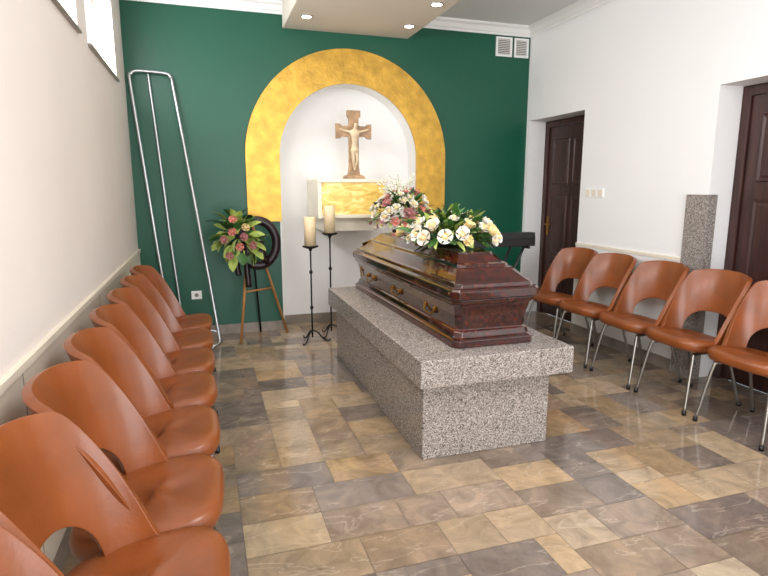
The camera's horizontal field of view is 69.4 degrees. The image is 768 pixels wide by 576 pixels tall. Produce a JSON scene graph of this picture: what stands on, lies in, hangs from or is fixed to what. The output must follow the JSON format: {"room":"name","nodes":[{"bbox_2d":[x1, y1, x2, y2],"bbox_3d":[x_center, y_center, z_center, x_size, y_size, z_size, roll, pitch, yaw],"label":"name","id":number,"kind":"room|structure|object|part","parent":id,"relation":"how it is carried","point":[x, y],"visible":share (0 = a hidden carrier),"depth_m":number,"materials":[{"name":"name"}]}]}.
{"room":"house of worship","nodes":[
{"label":"house of worship","id":0,"kind":"room"},
{"bbox_2d":[0,0,137,378],"bbox_3d":[-1.306,-0.405,1.459,0.300,3.280,8.070,-3,11,-18],"label":"wall","id":1,"kind":"structure","parent":0,"point":[68,215],"depth_m":2.54,"materials":[{"name":"beige paint"}]},
{"bbox_2d":[51,0,81,33],"bbox_3d":[-1.645,-1.646,2.507,0.220,0.610,1.260,-3,11,-18],"label":"window","id":2,"kind":"structure","parent":1,"relation":"in","point":[57,3],"depth_m":2.86,"materials":[{"name":"white paint"}]},
{"bbox_2d":[0,249,140,561],"bbox_3d":[-1.153,0.701,1.708,0.022,0.815,8.069,-3,11,-18],"label":"wainscoting","id":3,"kind":"structure","parent":1,"relation":"attached to","point":[50,351],"depth_m":2.20,"materials":[{"name":"paint"}]},
{"bbox_2d":[53,450,102,570],"bbox_3d":[-1.154,1.153,1.780,0.015,0.100,8.052,-3,11,-18],"label":"baseboard","id":4,"kind":"structure","parent":1,"relation":"attached to","point":[62,552],"depth_m":2.24,"materials":[{"name":"stone"}]},
{"bbox_2d":[84,0,119,81],"bbox_3d":[-2.117,-1.907,3.955,0.220,0.610,1.250,-3,11,-18],"label":"window","id":5,"kind":"structure","parent":1,"relation":"in","point":[87,3],"depth_m":4.44,"materials":[{"name":"white paint"}]},
{"bbox_2d":[119,0,530,324],"bbox_3d":[-0.546,-1.228,6.025,4.583,3.280,0.300,-3,11,-18],"label":"wall","id":6,"kind":"structure","parent":0,"point":[220,62],"depth_m":5.54,"materials":[{"name":"green paint"}]},
{"bbox_2d":[191,291,201,298],"bbox_3d":[-1.906,0.072,5.648,0.100,0.085,0.014,-3,11,-18],"label":"wall socket","id":7,"kind":"object","parent":6,"relation":"attached to","point":[195,294],"visible":1,"depth_m":5.64,"materials":[{"name":"white plastic"}]},
{"bbox_2d":[129,0,282,14],"bbox_3d":[-1.688,-2.690,5.186,1.463,0.105,0.080,-3,11,-18],"label":"trim","id":8,"kind":"structure","parent":6,"relation":"attached to","point":[260,6],"depth_m":5.28,"materials":[{"name":"white paint"}]},
{"bbox_2d":[211,312,336,334],"bbox_3d":[-0.401,0.336,6.312,4.263,0.100,0.258,-3,11,-18],"label":"baseboard","id":9,"kind":"structure","parent":6,"relation":"attached to","point":[325,316],"depth_m":5.94,"materials":[{"name":"stone"}]},
{"bbox_2d":[245,49,444,220],"bbox_3d":[-0.355,-1.591,5.841,2.170,1.740,0.032,-3,11,-18],"label":"arch","id":10,"kind":"object","parent":6,"relation":"attached to","point":[313,72],"depth_m":5.68,"materials":[{"name":"gold metal"}]},
{"bbox_2d":[307,179,387,230],"bbox_3d":[-0.398,-0.886,5.905,0.730,0.530,0.610,-3,11,-18],"label":"altar","id":11,"kind":"object","parent":6,"relation":"attached to","point":[352,199],"visible":0.85,"depth_m":5.64,"materials":[{"name":"white stone"}]},
{"bbox_2d":[335,110,370,178],"bbox_3d":[-0.308,-1.459,5.666,0.370,0.680,0.139,-3,11,-18],"label":"crucifix","id":12,"kind":"object","parent":11,"relation":"on","point":[353,131],"visible":0.99,"depth_m":5.63,"materials":[{"name":"brown wood"}]},
{"bbox_2d":[280,84,415,318],"bbox_3d":[-0.397,-0.882,6.103,1.514,2.572,0.242,-3,11,-18],"label":"niche","id":13,"kind":"object","parent":6,"relation":"attached to","point":[309,148],"depth_m":6.13,"materials":[{"name":"white paint"}]},
{"bbox_2d":[282,0,459,38],"bbox_3d":[0.124,-2.434,4.121,1.320,0.230,3.270,-3,11,-18],"label":"ceiling","id":14,"kind":"structure","parent":6,"relation":"attached to","point":[382,18],"depth_m":5.10,"materials":[{"name":"beige paint"}]},
{"bbox_2d":[300,14,312,18],"bbox_3d":[-0.708,-2.485,5.084,0.116,0.011,0.116,-3,11,-18],"label":"ceiling spotlight","id":15,"kind":"object","parent":14,"relation":"in","point":[304,16],"visible":1,"depth_m":5.07,"materials":[{"name":"silver metal"}]},
{"bbox_2d":[403,24,414,27],"bbox_3d":[0.244,-2.539,5.385,0.116,0.011,0.116,-3,11,-18],"label":"ceiling spotlight","id":16,"kind":"object","parent":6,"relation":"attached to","point":[406,25],"visible":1,"depth_m":5.38,"materials":[{"name":"silver metal"}]},
{"bbox_2d":[430,2,443,6],"bbox_3d":[0.452,-2.424,4.748,0.116,0.011,0.116,-3,11,-18],"label":"ceiling spotlight","id":17,"kind":"object","parent":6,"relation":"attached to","point":[434,4],"visible":1,"depth_m":4.74,"materials":[{"name":"silver metal"}]},
{"bbox_2d":[495,36,512,56],"bbox_3d":[1.342,-2.696,6.205,0.200,0.205,0.020,-3,11,-18],"label":"air vent","id":18,"kind":"object","parent":6,"relation":"in","point":[503,44],"visible":1,"depth_m":6.20,"materials":[{"name":"white paint"}]},
{"bbox_2d":[513,38,528,58],"bbox_3d":[1.551,-2.708,6.271,0.180,0.205,0.020,-3,11,-18],"label":"air vent","id":19,"kind":"object","parent":6,"relation":"in","point":[521,46],"visible":1,"depth_m":6.27,"materials":[{"name":"white paint"}]},
{"bbox_2d":[61,311,767,575],"bbox_3d":[0.982,1.052,2.628,4.623,0.003,8.370,-3,11,-18],"label":"floor","id":20,"kind":"structure","parent":0,"point":[319,480],"depth_m":2.90,"materials":[{"name":"brown tile"}]},
{"bbox_2d":[0,526,60,575],"bbox_3d":[-0.529,0.880,0.956,0.560,0.926,0.533,-4,11,-19],"label":"shell chair","id":21,"kind":"object","parent":20,"relation":"on","point":[17,558],"visible":1,"depth_m":1.07,"materials":[{"name":"brown leather"}]},
{"bbox_2d":[0,412,230,575],"bbox_3d":[-0.680,0.797,1.418,0.560,0.926,0.533,-3,11,-15],"label":"shell chair","id":22,"kind":"object","parent":20,"relation":"on","point":[47,486],"visible":0.93,"depth_m":1.51,"materials":[{"name":"brown leather"}]},
{"bbox_3d":[-0.773,0.597,1.356,0.365,0.510,0.531,-3,11,-15],"label":"backrest","id":23,"kind":"part","parent":22,"relation":"part of","materials":[{"name":"leather"}]},
{"bbox_3d":[-0.637,0.815,1.432,0.470,0.124,0.500,-3,11,-15],"label":"seat","id":24,"kind":"part","parent":22,"relation":"part of","materials":[{"name":"leather"}]},
{"bbox_2d":[21,360,223,561],"bbox_3d":[-0.826,0.716,1.867,0.560,0.926,0.533,-3,11,-15],"label":"shell chair","id":25,"kind":"object","parent":20,"relation":"on","point":[188,490],"visible":0.59,"depth_m":1.91,"materials":[{"name":"brown leather"}]},
{"bbox_3d":[-0.920,0.516,1.805,0.365,0.510,0.531,-3,11,-15],"label":"backrest","id":26,"kind":"part","parent":25,"relation":"part of","materials":[{"name":"leather"}]},
{"bbox_3d":[-0.784,0.734,1.882,0.470,0.124,0.500,-3,11,-15],"label":"seat","id":27,"kind":"part","parent":25,"relation":"part of","materials":[{"name":"leather"}]},
{"bbox_2d":[63,327,221,533],"bbox_3d":[-0.982,0.630,2.344,0.560,0.926,0.533,-3,11,-18],"label":"shell chair","id":28,"kind":"object","parent":20,"relation":"on","point":[192,429],"visible":0.45,"depth_m":2.40,"materials":[{"name":"brown leather"}]},
{"bbox_3d":[-1.073,0.431,2.276,0.365,0.510,0.531,-3,11,-18],"label":"backrest","id":29,"kind":"part","parent":28,"relation":"part of","materials":[{"name":"leather"}]},
{"bbox_3d":[-0.940,0.648,2.361,0.470,0.124,0.500,-3,11,-18],"label":"seat","id":30,"kind":"part","parent":28,"relation":"part of","materials":[{"name":"leather"}]},
{"bbox_2d":[89,304,219,457],"bbox_3d":[-1.137,0.544,2.821,0.560,0.926,0.533,-3,11,-18],"label":"shell chair","id":31,"kind":"object","parent":20,"relation":"on","point":[196,387],"visible":0.4,"depth_m":2.88,"materials":[{"name":"brown leather"}]},
{"bbox_3d":[-1.229,0.345,2.755,0.365,0.510,0.531,-3,11,-18],"label":"backrest","id":32,"kind":"part","parent":31,"relation":"part of","materials":[{"name":"leather"}]},
{"bbox_3d":[-1.096,0.562,2.839,0.470,0.124,0.500,-3,11,-18],"label":"seat","id":33,"kind":"part","parent":31,"relation":"part of","materials":[{"name":"leather"}]},
{"bbox_2d":[107,287,219,446],"bbox_3d":[-1.290,0.460,3.290,0.560,0.926,0.533,-3,11,-17],"label":"shell chair","id":34,"kind":"object","parent":20,"relation":"on","point":[196,358],"visible":0.42,"depth_m":3.37,"materials":[{"name":"brown leather"}]},
{"bbox_3d":[-1.383,0.260,3.226,0.365,0.510,0.531,-3,11,-17],"label":"backrest","id":35,"kind":"part","parent":34,"relation":"part of","materials":[{"name":"leather"}]},
{"bbox_3d":[-1.249,0.477,3.307,0.470,0.124,0.500,-3,11,-17],"label":"seat","id":36,"kind":"part","parent":34,"relation":"part of","materials":[{"name":"leather"}]},
{"bbox_2d":[120,275,217,413],"bbox_3d":[-1.446,0.373,3.768,0.560,0.926,0.533,-3,11,-18],"label":"shell chair","id":37,"kind":"object","parent":20,"relation":"on","point":[197,337],"visible":0.45,"depth_m":3.85,"materials":[{"name":"brown leather"}]},
{"bbox_3d":[-1.538,0.174,3.702,0.365,0.510,0.531,-3,11,-18],"label":"backrest","id":38,"kind":"part","parent":37,"relation":"part of","materials":[{"name":"leather"}]},
{"bbox_3d":[-1.405,0.391,3.785,0.470,0.124,0.500,-3,11,-18],"label":"seat","id":39,"kind":"part","parent":37,"relation":"part of","materials":[{"name":"leather"}]},
{"bbox_2d":[129,265,215,371],"bbox_3d":[-1.602,0.287,4.247,0.560,0.926,0.533,-3,11,-16],"label":"shell chair","id":40,"kind":"object","parent":20,"relation":"on","point":[200,320],"visible":0.38,"depth_m":4.34,"materials":[{"name":"brown leather"}]},
{"bbox_3d":[-1.695,0.087,4.183,0.365,0.510,0.531,-3,11,-16],"label":"backrest","id":41,"kind":"part","parent":40,"relation":"part of","materials":[{"name":"leather"}]},
{"bbox_3d":[-1.560,0.305,4.263,0.470,0.124,0.500,-3,11,-16],"label":"seat","id":42,"kind":"part","parent":40,"relation":"part of","materials":[{"name":"leather"}]},
{"bbox_2d":[127,69,223,348],"bbox_3d":[-1.930,-0.737,5.275,0.814,2.575,0.275,4,11,23],"label":"frame","id":43,"kind":"object","parent":20,"relation":"on","point":[131,72],"visible":0.88,"depth_m":5.31,"materials":[{"name":"silver metal"}]},
{"bbox_2d":[240,226,288,343],"bbox_3d":[-1.288,-0.105,5.566,0.274,1.216,0.591,9,14,42],"label":"wooden easel","id":44,"kind":"object","parent":20,"relation":"on","point":[252,227],"visible":0.7,"depth_m":5.61,"materials":[{"name":"brown wood"}]},
{"bbox_2d":[205,208,280,286],"bbox_3d":[-1.332,-0.384,5.303,0.712,0.754,0.269,-3,11,-18],"label":"wreath","id":45,"kind":"object","parent":44,"relation":"on","point":[246,245],"visible":1,"depth_m":5.25,"materials":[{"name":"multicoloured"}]},
{"bbox_2d":[302,245,330,345],"bbox_3d":[-0.682,0.058,5.428,0.298,0.950,0.311,-3,11,-18],"label":"candle stand","id":46,"kind":"object","parent":20,"relation":"on","point":[310,248],"visible":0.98,"depth_m":5.40,"materials":[{"name":"black metal"}]},
{"bbox_2d":[304,216,315,245],"bbox_3d":[-0.706,-0.547,5.295,0.112,0.287,0.112,-3,11,-18],"label":"pillar candle","id":47,"kind":"object","parent":46,"relation":"on","point":[309,222],"visible":1,"depth_m":5.25,"materials":[{"name":"beige wax"}]},
{"bbox_2d":[322,232,336,337],"bbox_3d":[-0.518,-0.036,5.657,0.298,1.055,0.311,-3,11,-18],"label":"candle stand","id":48,"kind":"object","parent":20,"relation":"on","point":[329,235],"visible":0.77,"depth_m":5.59,"materials":[{"name":"black metal"}]},
{"bbox_2d":[324,204,334,232],"bbox_3d":[-0.542,-0.691,5.515,0.112,0.282,0.112,-3,11,-18],"label":"pillar candle","id":49,"kind":"object","parent":48,"relation":"on","point":[329,210],"visible":1,"depth_m":5.47,"materials":[{"name":"beige wax"}]},
{"bbox_2d":[367,173,433,232],"bbox_3d":[0.185,-0.299,5.483,0.626,1.643,0.576,2,10,13],"label":"bouquet","id":50,"kind":"object","parent":20,"relation":"on","point":[404,197],"visible":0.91,"depth_m":5.28,"materials":[{"name":"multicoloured plant"}]},
{"bbox_2d":[328,286,573,459],"bbox_3d":[0.290,0.466,4.154,0.940,0.610,2.290,-3,11,-18],"label":"granite catafalque","id":51,"kind":"object","parent":20,"relation":"on","point":[444,400],"visible":0.81,"depth_m":3.20,"materials":[{"name":"grey stone"}]},
{"bbox_2d":[353,232,538,348],"bbox_3d":[0.324,-0.097,4.111,0.622,0.509,2.112,-3,11,-18],"label":"coffin","id":52,"kind":"object","parent":51,"relation":"on","point":[471,297],"visible":0.97,"depth_m":3.28,"materials":[{"name":"brown wood"}]},
{"bbox_3d":[0.324,-0.234,4.087,0.612,0.232,2.112,-3,11,-18],"label":"lid","id":53,"kind":"part","parent":52,"relation":"part of","materials":[{"name":"brown wood"}]},
{"bbox_2d":[395,202,501,250],"bbox_3d":[0.424,-0.436,3.762,0.709,0.299,0.911,-3,11,-18],"label":"flower","id":54,"kind":"object","parent":52,"relation":"on","point":[451,221],"depth_m":3.55,"materials":[{"name":"white plant"}]},
{"bbox_2d":[472,232,534,268],"bbox_3d":[1.016,0.039,5.103,0.600,1.108,0.390,-3,11,-18],"label":"electronic keyboard","id":55,"kind":"object","parent":20,"relation":"on","point":[524,240],"visible":0.38,"depth_m":4.91,"materials":[{"name":"black plastic"}]},
{"bbox_2d":[525,247,597,345],"bbox_3d":[1.722,0.083,5.381,0.560,0.926,0.533,-4,11,-21],"label":"shell chair","id":56,"kind":"object","parent":20,"relation":"on","point":[571,262],"visible":0.69,"depth_m":5.49,"materials":[{"name":"brown leather"}]},
{"bbox_3d":[1.681,0.106,5.369,0.470,0.124,0.500,-4,11,-21],"label":"seat","id":57,"kind":"part","parent":56,"relation":"part of","materials":[{"name":"leather"}]},
{"bbox_3d":[1.812,-0.128,5.380,0.365,0.510,0.531,-4,11,-21],"label":"backrest","id":58,"kind":"part","parent":56,"relation":"part of","materials":[{"name":"leather"}]},
{"bbox_2d":[555,253,636,367],"bbox_3d":[1.875,0.167,4.911,0.560,0.926,0.533,-4,11,-19],"label":"shell chair","id":59,"kind":"object","parent":20,"relation":"on","point":[613,270],"visible":0.8,"depth_m":4.96,"materials":[{"name":"brown leather"}]},
{"bbox_3d":[1.834,0.190,4.901,0.470,0.124,0.500,-4,11,-19],"label":"seat","id":60,"kind":"part","parent":59,"relation":"part of","materials":[{"name":"leather"}]},
{"bbox_3d":[1.966,-0.043,4.907,0.365,0.510,0.531,-4,11,-19],"label":"backrest","id":61,"kind":"part","parent":59,"relation":"part of","materials":[{"name":"leather"}]},
{"bbox_2d":[589,260,689,389],"bbox_3d":[2.041,0.259,4.404,0.560,0.926,0.533,-3,11,-16],"label":"shell chair","id":62,"kind":"object","parent":20,"relation":"on","point":[659,279],"visible":0.76,"depth_m":4.45,"materials":[{"name":"brown leather"}]},
{"bbox_3d":[1.999,0.281,4.396,0.470,0.124,0.500,-3,11,-16],"label":"seat","id":63,"kind":"part","parent":62,"relation":"part of","materials":[{"name":"leather"}]},
{"bbox_3d":[2.134,0.049,4.393,0.365,0.510,0.531,-3,11,-16],"label":"backrest","id":64,"kind":"part","parent":62,"relation":"part of","materials":[{"name":"leather"}]},
{"bbox_2d":[634,269,752,415],"bbox_3d":[2.197,0.345,3.926,0.560,0.926,0.533,-3,11,-17],"label":"shell chair","id":65,"kind":"object","parent":20,"relation":"on","point":[720,291],"visible":0.83,"depth_m":3.95,"materials":[{"name":"brown leather"}]},
{"bbox_3d":[2.155,0.367,3.917,0.470,0.124,0.500,-3,11,-17],"label":"seat","id":66,"kind":"part","parent":65,"relation":"part of","materials":[{"name":"leather"}]},
{"bbox_3d":[2.289,0.135,3.917,0.365,0.510,0.531,-3,11,-17],"label":"backrest","id":67,"kind":"part","parent":65,"relation":"part of","materials":[{"name":"leather"}]},
{"bbox_2d":[692,280,767,451],"bbox_3d":[2.358,0.434,3.431,0.560,0.926,0.533,-4,11,-19],"label":"shell chair","id":68,"kind":"object","parent":20,"relation":"on","point":[750,316],"visible":1,"depth_m":3.59,"materials":[{"name":"brown leather"}]},
{"bbox_3d":[2.317,0.457,3.420,0.470,0.124,0.500,-4,11,-19],"label":"seat","id":69,"kind":"part","parent":68,"relation":"part of","materials":[{"name":"leather"}]},
{"bbox_3d":[2.449,0.224,3.426,0.365,0.510,0.531,-4,11,-19],"label":"backrest","id":70,"kind":"part","parent":68,"relation":"part of","materials":[{"name":"leather"}]},
{"bbox_2d":[281,0,578,24],"bbox_3d":[0.885,-2.193,1.852,4.903,0.100,8.670,-3,11,-18],"label":"ceiling","id":71,"kind":"structure","parent":0,"point":[521,12],"depth_m":5.66,"materials":[{"name":"white paint"}]},
{"bbox_2d":[520,0,767,376],"bbox_3d":[3.011,-0.679,2.978,0.340,3.280,8.370,-3,11,-18],"label":"wall","id":72,"kind":"structure","parent":0,"point":[658,86],"depth_m":4.72,"materials":[{"name":"white paint"}]},
{"bbox_2d":[423,0,611,37],"bbox_3d":[2.191,-2.167,2.282,1.480,0.105,8.070,-3,11,-18],"label":"trim","id":73,"kind":"structure","parent":72,"relation":"attached to","point":[580,7],"depth_m":5.96,"materials":[{"name":"white paint"}]},
{"bbox_2d":[537,115,584,321],"bbox_3d":[2.069,-0.743,6.218,0.139,2.256,0.992,-3,11,-18],"label":"door","id":74,"kind":"structure","parent":72,"relation":"in","point":[563,151],"depth_m":6.30,"materials":[{"name":"brown wood"}]},
{"bbox_2d":[585,188,603,197],"bbox_3d":[2.049,-0.924,5.391,0.014,0.085,0.271,-3,11,-18],"label":"light switch","id":75,"kind":"object","parent":72,"relation":"attached to","point":[589,192],"visible":1,"depth_m":5.39,"materials":[{"name":"white paint"}]},
{"bbox_2d":[570,323,670,369],"bbox_3d":[3.049,1.009,2.574,0.015,0.100,7.020,-3,11,-18],"label":"baseboard","id":76,"kind":"structure","parent":72,"relation":"attached to","point":[655,359],"depth_m":5.15,"materials":[{"name":"stone"}]},
{"bbox_2d":[571,242,680,358],"bbox_3d":[3.046,0.542,2.489,0.020,0.850,7.020,-3,11,-18],"label":"trim","id":77,"kind":"structure","parent":72,"relation":"attached to","point":[652,308],"depth_m":5.00,"materials":[{"name":"white paint"}]},
{"bbox_2d":[670,194,717,378],"bbox_3d":[2.441,-0.004,4.389,0.090,1.450,0.205,-3,11,-18],"label":"pier","id":78,"kind":"object","parent":72,"relation":"attached to","point":[700,210],"visible":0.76,"depth_m":4.31,"materials":[{"name":"grey stone"}]},
{"bbox_2d":[712,83,767,393],"bbox_3d":[2.856,-0.298,3.807,0.139,2.236,1.082,-3,11,-18],"label":"door","id":79,"kind":"structure","parent":72,"relation":"in","point":[747,237],"depth_m":4.11,"materials":[{"name":"brown wood"}]}
]}

